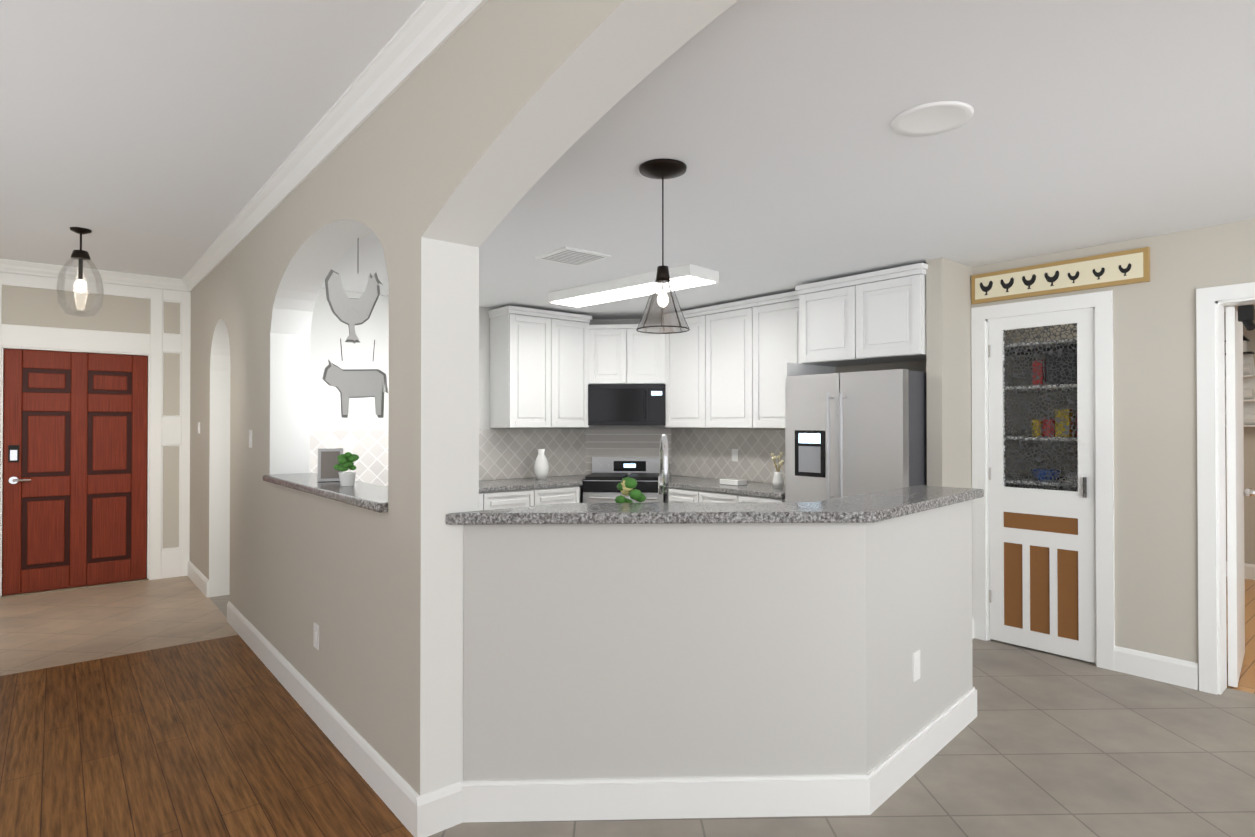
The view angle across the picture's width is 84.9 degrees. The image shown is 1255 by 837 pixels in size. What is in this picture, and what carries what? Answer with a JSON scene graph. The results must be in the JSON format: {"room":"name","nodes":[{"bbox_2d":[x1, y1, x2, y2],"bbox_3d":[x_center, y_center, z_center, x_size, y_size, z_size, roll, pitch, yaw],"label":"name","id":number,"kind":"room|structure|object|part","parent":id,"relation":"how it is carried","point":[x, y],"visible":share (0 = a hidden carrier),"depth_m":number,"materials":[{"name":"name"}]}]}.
{"room":"kitchen","nodes":[
{"label":"kitchen","id":0,"kind":"room"},
{"bbox_2d":[0,272,186,548],"bbox_3d":[-4.202,0.091,6.451,7.870,2.750,0.150,0,-1,-40],"label":"wall","id":1,"kind":"structure","parent":0,"point":[27,306],"depth_m":6.11,"materials":[{"name":"beige paint"}]},
{"bbox_2d":[2,349,147,594],"bbox_3d":[-4.740,0.441,5.931,0.972,2.026,0.103,0,-1,-40],"label":"front door","id":2,"kind":"structure","parent":1,"relation":"in","point":[74,469],"depth_m":5.91,"materials":[{"name":"red wood"}]},
{"bbox_3d":[-5.020,0.380,5.670,0.143,0.320,0.058,0,-1,-40],"label":"handle","id":3,"kind":"part","parent":2,"relation":"part of","materials":[{"name":"silver metal"}]},
{"bbox_2d":[0,259,179,290],"bbox_3d":[-4.927,-1.243,5.707,2.010,0.095,0.080,0,-1,-40],"label":"crown molding","id":4,"kind":"structure","parent":1,"relation":"attached to","point":[6,265],"depth_m":5.94,"materials":[{"name":"white wood"}]},
{"bbox_2d":[0,272,190,595],"bbox_3d":[-4.790,0.137,5.946,1.680,2.650,0.172,0,-1,-40],"label":"trim","id":5,"kind":"structure","parent":1,"relation":"attached to","point":[155,344],"depth_m":6.24,"materials":[{"name":"white wood"}]},
{"bbox_2d":[0,635,413,836],"bbox_3d":[-1.432,1.446,0.093,4.000,0.060,8.450,0,-1,-40],"label":"floor","id":6,"kind":"structure","parent":0,"point":[223,737],"depth_m":2.92,"materials":[{"name":"brown wood"}]},
{"bbox_2d":[0,0,423,278],"bbox_3d":[-2.147,-1.376,1.145,4.220,0.100,10.950,0,-1,-40],"label":"ceiling","id":7,"kind":"structure","parent":0,"point":[161,138],"depth_m":2.91,"materials":[{"name":"white paint"}]},
{"bbox_2d":[56,227,103,316],"bbox_3d":[-3.751,-0.998,4.707,0.256,0.600,0.256,0,-1,-40],"label":"pendant light","id":8,"kind":"object","parent":7,"relation":"hanging from","point":[80,255],"visible":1,"depth_m":4.70,"materials":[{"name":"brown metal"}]},
{"bbox_2d":[310,288,584,480],"bbox_3d":[-1.265,0.234,6.222,3.650,2.460,0.080,0,-1,-40],"label":"wall","id":9,"kind":"structure","parent":0,"point":[329,330],"depth_m":5.44,"materials":[{"name":"grey paint"}]},
{"bbox_2d":[488,307,543,427],"bbox_3d":[-0.941,-0.426,6.212,0.488,1.020,0.348,0,-1,-40],"label":"upper cabinet","id":10,"kind":"object","parent":9,"relation":"attached to","point":[516,336],"depth_m":6.04,"materials":[{"name":"white wood"}]},
{"bbox_2d":[544,311,591,427],"bbox_3d":[-0.628,-0.424,6.449,0.533,1.020,0.385,0,-1,-40],"label":"upper cabinet","id":11,"kind":"object","parent":9,"relation":"attached to","point":[567,338],"depth_m":6.31,"materials":[{"name":"white wood"}]},
{"bbox_2d":[189,0,737,795],"bbox_3d":[-0.611,0.059,2.414,0.220,2.750,10.950,0,-1,-40],"label":"wall","id":12,"kind":"structure","parent":0,"point":[445,156],"depth_m":2.50,"materials":[{"name":"beige paint"}]},
{"bbox_2d":[187,560,208,597],"bbox_3d":[-3.764,1.392,6.005,0.016,0.140,1.080,0,-1,-40],"label":"baseboard","id":13,"kind":"structure","parent":12,"relation":"attached to","point":[193,573],"depth_m":5.90,"materials":[{"name":"white wood"}]},
{"bbox_2d":[249,430,251,447],"bbox_3d":[-2.424,0.130,4.411,0.008,0.115,0.075,0,-1,-40],"label":"light switch","id":14,"kind":"object","parent":12,"relation":"attached to","point":[250,431],"depth_m":4.40,"materials":[{"name":"white plastic"}]},
{"bbox_2d":[313,622,318,649],"bbox_3d":[-1.490,1.041,3.282,0.008,0.115,0.075,0,-1,-40],"label":"outlet","id":15,"kind":"object","parent":12,"relation":"attached to","point":[316,637],"depth_m":3.27,"materials":[{"name":"white plastic"}]},
{"bbox_2d":[263,473,387,512],"bbox_3d":[-1.421,0.342,3.377,0.290,0.037,1.866,0,-1,-40],"label":"sill ledge","id":16,"kind":"object","parent":12,"relation":"attached to","point":[372,497],"visible":0.75,"depth_m":3.16,"materials":[{"name":"stone"}]},
{"bbox_2d":[317,448,342,481],"bbox_3d":[-1.537,0.245,3.554,0.120,0.179,0.068,0,0,-20],"label":"framed picture","id":17,"kind":"object","parent":16,"relation":"on","point":[327,462],"visible":0.76,"depth_m":3.53,"materials":[{"name":"silver metal"}]},
{"bbox_2d":[333,452,358,485],"bbox_3d":[-1.344,0.241,3.294,0.118,0.162,0.116,0,-1,-40],"label":"potted plant","id":18,"kind":"object","parent":16,"relation":"on","point":[346,461],"visible":1,"depth_m":3.27,"materials":[{"name":"green plant"}]},
{"bbox_2d":[227,601,434,836],"bbox_3d":[-1.780,1.374,3.639,0.036,0.140,3.376,0,-1,-40],"label":"baseboard","id":19,"kind":"structure","parent":12,"relation":"attached to","point":[417,814],"depth_m":2.88,"materials":[{"name":"white wood"}]},
{"bbox_2d":[180,0,487,291],"bbox_3d":[-0.678,-1.269,2.271,0.080,0.095,10.800,0,-1,-40],"label":"crown molding","id":20,"kind":"structure","parent":12,"relation":"attached to","point":[427,30],"depth_m":2.80,"materials":[{"name":"white wood"}]},
{"bbox_2d":[322,238,387,417],"bbox_3d":[-1.362,-0.455,3.439,0.308,0.902,0.007,0,0,-16],"label":"decor","id":21,"kind":"object","parent":12,"relation":"attached to","point":[351,313],"visible":1,"depth_m":3.43,"materials":[{"name":"grey metal"}]},
{"bbox_2d":[0,576,1254,836],"bbox_3d":[-0.745,1.463,2.291,7.870,0.060,10.950,0,-1,-40],"label":"floor","id":22,"kind":"structure","parent":0,"point":[1043,743],"depth_m":2.98,"materials":[{"name":"grey tile"}]},
{"bbox_2d":[0,578,148,597],"bbox_3d":[-4.768,1.456,5.956,1.000,0.012,0.170,0,-1,-40],"label":"threshold","id":23,"kind":"object","parent":22,"relation":"on","point":[69,588],"visible":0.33,"depth_m":5.88,"materials":[{"name":"beige"}]},
{"bbox_2d":[479,489,493,510],"bbox_3d":[-1.524,1.025,5.527,0.588,0.868,0.636,0,-1,-40],"label":"base cabinet","id":24,"kind":"object","parent":22,"relation":"on","point":[486,500],"depth_m":5.46,"materials":[{"name":"white wood"}]},
{"bbox_2d":[494,489,541,508],"bbox_3d":[-1.163,1.027,5.827,0.588,0.868,0.636,0,-1,-40],"label":"base cabinet","id":25,"kind":"object","parent":22,"relation":"on","point":[503,498],"depth_m":5.63,"materials":[{"name":"white wood"}]},
{"bbox_2d":[380,473,590,492],"bbox_3d":[-1.305,0.570,5.707,2.921,0.040,0.644,0,-1,-40],"label":"countertop","id":26,"kind":"structure","parent":25,"relation":"on","point":[575,478],"depth_m":5.91,"materials":[{"name":"grey stone"}]},
{"bbox_2d":[533,449,548,479],"bbox_3d":[-0.780,0.415,6.208,0.140,0.275,0.140,0,-1,-40],"label":"vase","id":27,"kind":"object","parent":26,"relation":"on","point":[541,468],"visible":1,"depth_m":6.16,"materials":[{"name":"white ceramic"}]},
{"bbox_2d":[542,485,581,504],"bbox_3d":[-0.826,1.029,6.108,0.525,0.868,0.636,0,-1,-40],"label":"base cabinet","id":28,"kind":"object","parent":22,"relation":"on","point":[553,494],"depth_m":5.92,"materials":[{"name":"white wood"}]},
{"bbox_2d":[583,457,662,502],"bbox_3d":[-0.005,0.917,6.446,0.750,1.073,0.716,0,0,5],"label":"range","id":29,"kind":"object","parent":22,"relation":"on","point":[604,478],"visible":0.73,"depth_m":6.22,"materials":[{"name":"silver metal"}]},
{"bbox_2d":[669,485,689,502],"bbox_3d":[0.709,1.028,5.957,0.636,0.868,0.478,0,-1,-40],"label":"base cabinet","id":30,"kind":"object","parent":22,"relation":"on","point":[676,495],"depth_m":5.80,"materials":[{"name":"white wood"}]},
{"bbox_2d":[690,489,729,502],"bbox_3d":[0.960,1.026,5.656,0.636,0.868,0.542,0,-1,-40],"label":"base cabinet","id":31,"kind":"object","parent":22,"relation":"on","point":[696,495],"depth_m":5.54,"materials":[{"name":"white wood"}]},
{"bbox_2d":[446,434,983,822],"bbox_3d":[0.288,0.754,3.173,2.399,1.373,1.866,0,-1,-40],"label":"kitchen peninsula","id":32,"kind":"structure","parent":22,"relation":"on","point":[665,659],"depth_m":2.48,"materials":[{"name":"grey paint"}]},
{"bbox_2d":[615,477,645,502],"bbox_3d":[0.003,0.385,2.864,0.142,0.283,0.147,0,-1,-40],"label":"potted plant","id":33,"kind":"object","parent":32,"relation":"on","point":[626,486],"visible":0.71,"depth_m":2.84,"materials":[{"name":"green plant"}]},
{"bbox_2d":[658,434,668,502],"bbox_3d":[0.165,0.297,2.981,0.157,0.463,0.208,0,-1,-40],"label":"faucet","id":34,"kind":"object","parent":32,"relation":"on","point":[663,478],"depth_m":2.90,"materials":[{"name":"silver metal"}]},
{"bbox_3d":[0.582,1.368,2.832,2.334,0.140,0.914,0,-1,-40],"label":"peninsula board","id":35,"kind":"part","parent":32,"relation":"part of","materials":[{"name":"white wood"}]},
{"bbox_2d":[912,650,919,681],"bbox_3d":[1.189,1.017,2.822,0.008,0.116,0.070,0,-1,44],"label":"outlet","id":36,"kind":"object","parent":32,"relation":"attached to","point":[916,666],"visible":0.96,"depth_m":2.81,"materials":[{"name":"white plastic"}]},
{"bbox_2d":[730,493,784,501],"bbox_3d":[1.213,1.023,5.353,0.636,0.868,0.482,0,-1,-40],"label":"base cabinet","id":37,"kind":"object","parent":22,"relation":"on","point":[734,497],"depth_m":5.19,"materials":[{"name":"white wood"}]},
{"bbox_2d":[785,369,926,501],"bbox_3d":[1.637,0.569,4.758,0.721,1.743,0.890,0,-1,-40],"label":"fridge","id":38,"kind":"object","parent":22,"relation":"on","point":[847,434],"visible":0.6,"depth_m":4.49,"materials":[{"name":"silver metal"}]},
{"bbox_2d":[585,319,671,475],"bbox_3d":[0.010,0.239,6.851,0.863,2.460,0.035,0,0,5],"label":"wall","id":39,"kind":"structure","parent":0,"point":[613,321],"depth_m":6.85,"materials":[{"name":"grey paint"}]},
{"bbox_2d":[310,429,784,485],"bbox_3d":[-0.511,0.317,5.202,3.493,0.454,2.449,0,-1,-40],"label":"backsplash","id":40,"kind":"structure","parent":39,"relation":"attached to","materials":[{"name":"tile"}]},
{"bbox_2d":[732,449,737,460],"bbox_3d":[0.960,0.328,6.142,0.003,0.110,0.070,0,-1,-40],"label":"outlet","id":41,"kind":"object","parent":40,"relation":"attached to","point":[734,454],"visible":1,"depth_m":6.14,"materials":[{"name":"white plastic"}]},
{"bbox_2d":[582,429,673,476],"bbox_3d":[0.007,0.330,6.826,0.618,0.454,0.618,0,-1,-40],"label":"backsplash","id":42,"kind":"structure","parent":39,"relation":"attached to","point":[595,442],"depth_m":6.82,"materials":[{"name":"grey"}]},
{"bbox_2d":[669,473,784,496],"bbox_3d":[0.774,0.571,5.877,0.644,0.040,1.853,0,-1,-40],"label":"countertop","id":43,"kind":"structure","parent":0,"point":[765,489],"depth_m":5.63,"materials":[{"name":"grey stone"}]},
{"bbox_2d":[720,478,746,485],"bbox_3d":[0.878,0.527,5.701,0.120,0.044,0.200,0,-1,-40],"label":"butter dish","id":44,"kind":"object","parent":43,"relation":"on","point":[731,481],"visible":1,"depth_m":5.65,"materials":[{"name":"white ceramic"}]},
{"bbox_2d":[771,452,783,487],"bbox_3d":[1.190,0.406,5.403,0.145,0.281,0.115,0,-1,-40],"label":"flowers","id":45,"kind":"object","parent":43,"relation":"on","point":[777,481],"visible":1,"depth_m":5.37,"materials":[{"name":"white ceramic"}]},
{"bbox_2d":[321,0,1254,319],"bbox_3d":[2.309,-1.202,4.857,7.380,0.390,10.950,0,-1,-40],"label":"ceiling","id":46,"kind":"structure","parent":0,"point":[1087,124],"depth_m":2.63,"materials":[{"name":"white paint"}]},
{"bbox_2d":[535,246,610,266],"bbox_3d":[-0.340,-1.004,4.269,0.340,0.012,0.340,0,-1,-40],"label":"ceiling vent","id":47,"kind":"object","parent":46,"relation":"in","point":[567,255],"visible":1,"depth_m":4.24,"materials":[{"name":"white metal"}]},
{"bbox_2d":[548,264,718,306],"bbox_3d":[-0.003,-0.964,5.083,1.440,0.081,0.320,0,-1,44],"label":"ceiling light fixture","id":48,"kind":"object","parent":46,"relation":"attached to","point":[681,277],"visible":1,"depth_m":4.92,"materials":[{"name":"white plastic"}]},
{"bbox_2d":[636,159,689,333],"bbox_3d":[0.144,-0.690,2.795,0.219,0.663,0.219,0,-1,-40],"label":"pendant light","id":49,"kind":"object","parent":46,"relation":"hanging from","point":[662,169],"visible":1,"depth_m":2.77,"materials":[{"name":"black metal"}]},
{"bbox_2d":[891,101,973,136],"bbox_3d":[1.040,-1.021,2.347,0.260,0.009,0.260,0,-1,-40],"label":"ceiling speaker","id":50,"kind":"object","parent":46,"relation":"in","point":[933,118],"visible":0.98,"depth_m":2.34,"materials":[{"name":"white plastic"}]},
{"bbox_2d":[926,257,971,487],"bbox_3d":[2.101,0.220,4.470,0.420,2.460,0.100,0,-1,-40],"label":"wall","id":51,"kind":"structure","parent":0,"point":[949,372],"depth_m":4.37,"materials":[{"name":"beige paint"}]},
{"bbox_2d":[844,267,927,363],"bbox_3d":[1.873,-0.678,4.706,0.466,0.540,0.524,0,-1,-40],"label":"upper cabinet","id":52,"kind":"object","parent":51,"relation":"attached to","point":[885,313],"depth_m":4.55,"materials":[{"name":"white wood"}]},
{"bbox_2d":[972,617,973,638],"bbox_3d":[2.138,1.380,4.417,0.420,0.140,0.016,0,-1,-40],"label":"baseboard","id":53,"kind":"structure","parent":51,"relation":"attached to","point":[972,617],"depth_m":4.53,"materials":[{"name":"white wood"}]},
{"bbox_2d":[672,219,1254,688],"bbox_3d":[2.889,0.216,3.969,0.150,2.460,8.860,0,-1,-40],"label":"wall","id":54,"kind":"structure","parent":0,"point":[1156,461],"depth_m":3.79,"materials":[{"name":"beige paint"}]},
{"bbox_2d":[588,371,663,426],"bbox_3d":[0.008,-0.158,6.602,0.772,0.449,0.772,0,-1,-40],"label":"microwave","id":55,"kind":"object","parent":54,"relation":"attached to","point":[632,400],"depth_m":6.42,"materials":[{"name":"black metal"}]},
{"bbox_2d":[592,324,659,374],"bbox_3d":[0.003,-0.603,6.671,0.824,0.560,0.854,0,-1,-40],"label":"upper cabinet","id":56,"kind":"object","parent":54,"relation":"attached to","point":[616,348],"depth_m":6.44,"materials":[{"name":"white wood"}]},
{"bbox_2d":[660,307,711,427],"bbox_3d":[0.625,-0.426,6.290,0.354,1.020,0.629,0,-1,-40],"label":"upper cabinet","id":57,"kind":"object","parent":54,"relation":"attached to","point":[685,357],"depth_m":6.16,"materials":[{"name":"white wood"}]},
{"bbox_2d":[712,303,743,427],"bbox_3d":[0.971,-0.429,5.904,0.316,1.020,0.645,0,-1,-40],"label":"upper cabinet","id":58,"kind":"object","parent":54,"relation":"attached to","point":[730,365],"depth_m":5.80,"materials":[{"name":"white wood"}]},
{"bbox_2d":[744,295,831,427],"bbox_3d":[1.290,-0.432,5.521,0.316,1.020,0.586,0,-1,-40],"label":"upper cabinet","id":59,"kind":"object","parent":54,"relation":"attached to","point":[769,324],"depth_m":5.47,"materials":[{"name":"white wood"}]},
{"bbox_2d":[796,279,875,370],"bbox_3d":[1.613,-0.675,5.018,0.466,0.540,0.524,0,-1,-40],"label":"upper cabinet","id":60,"kind":"object","parent":54,"relation":"attached to","point":[820,308],"depth_m":4.94,"materials":[{"name":"white wood"}]},
{"bbox_2d":[988,310,1094,662],"bbox_3d":[2.556,0.399,4.263,0.064,2.076,0.592,0,-1,-40],"label":"door leaf","id":61,"kind":"structure","parent":54,"relation":"in","point":[1042,568],"depth_m":4.25,"materials":[{"name":"white wood"}]},
{"bbox_2d":[971,247,1149,303],"bbox_3d":[2.596,-0.857,4.190,0.026,0.190,0.962,0,-1,-40],"label":"sign","id":62,"kind":"object","parent":54,"relation":"attached to","point":[1132,266],"visible":1,"depth_m":4.13,"materials":[{"name":"brown wood"}]},
{"bbox_2d":[1114,646,1197,689],"bbox_3d":[2.915,1.375,3.799,0.016,0.140,0.380,0,-1,-40],"label":"baseboard","id":63,"kind":"structure","parent":54,"relation":"attached to","point":[1170,670],"depth_m":3.78,"materials":[{"name":"white wood"}]},
{"bbox_2d":[1226,306,1254,686],"bbox_3d":[3.513,0.419,3.962,0.790,2.035,0.119,0,-1,-40],"label":"room door","id":64,"kind":"structure","parent":54,"relation":"in","point":[1236,491],"depth_m":3.69,"materials":[{"name":"white wood"}]},
{"bbox_2d":[1238,304,1254,330],"bbox_3d":[3.291,-0.532,3.644,0.077,0.138,0.073,0,-1,-40],"label":"security camera","id":65,"kind":"object","parent":54,"relation":"attached to","point":[1246,315],"visible":1,"depth_m":3.63,"materials":[{"name":"black plastic"}]},
{"bbox_2d":[1004,324,1077,490],"bbox_3d":[3.207,0.223,4.846,0.100,2.460,1.400,0,-1,-40],"label":"wall","id":66,"kind":"structure","parent":0,"point":[1066,403],"depth_m":5.04,"materials":[{"name":"beige paint"}]},
{"bbox_2d":[1005,338,1077,486],"bbox_3d":[2.926,0.286,4.611,0.628,1.570,1.196,0,-1,-40],"label":"shelf","id":67,"kind":"object","parent":66,"relation":"attached to","point":[1026,346],"depth_m":4.57,"materials":[{"name":"white"}]},
{"bbox_2d":[1030,350,1077,482],"bbox_3d":[2.870,0.147,4.477,0.230,1.164,0.425,0,-1,-40],"label":"packages","id":68,"kind":"object","parent":67,"relation":"on","point":[1070,414],"depth_m":4.45,"materials":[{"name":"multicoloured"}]},
{"bbox_2d":[1224,311,1254,563],"bbox_3d":[6.517,0.227,5.325,0.100,2.460,6.300,0,-1,-40],"label":"wall","id":69,"kind":"structure","parent":0,"point":[1249,502],"depth_m":6.26,"materials":[{"name":"beige paint"}]},
{"bbox_2d":[1225,335,1254,426],"bbox_3d":[5.572,-0.366,6.274,0.140,0.880,0.320,0,-1,-40],"label":"shelf","id":70,"kind":"object","parent":69,"relation":"attached to","point":[1248,391],"visible":0.25,"depth_m":6.22,"materials":[{"name":"white wood"}]},
{"bbox_2d":[1226,561,1254,579],"bbox_3d":[6.536,1.386,5.202,0.016,0.140,6.100,0,-1,-40],"label":"baseboard","id":71,"kind":"structure","parent":69,"relation":"attached to","point":[1249,569],"depth_m":6.24,"materials":[{"name":"white wood"}]},
{"bbox_2d":[1226,576,1254,693],"bbox_3d":[5.199,1.478,4.218,3.730,0.060,6.300,0,-1,-40],"label":"floor","id":72,"kind":"structure","parent":0,"point":[1246,682],"depth_m":4.44,"materials":[{"name":"brown wood"}]}
]}

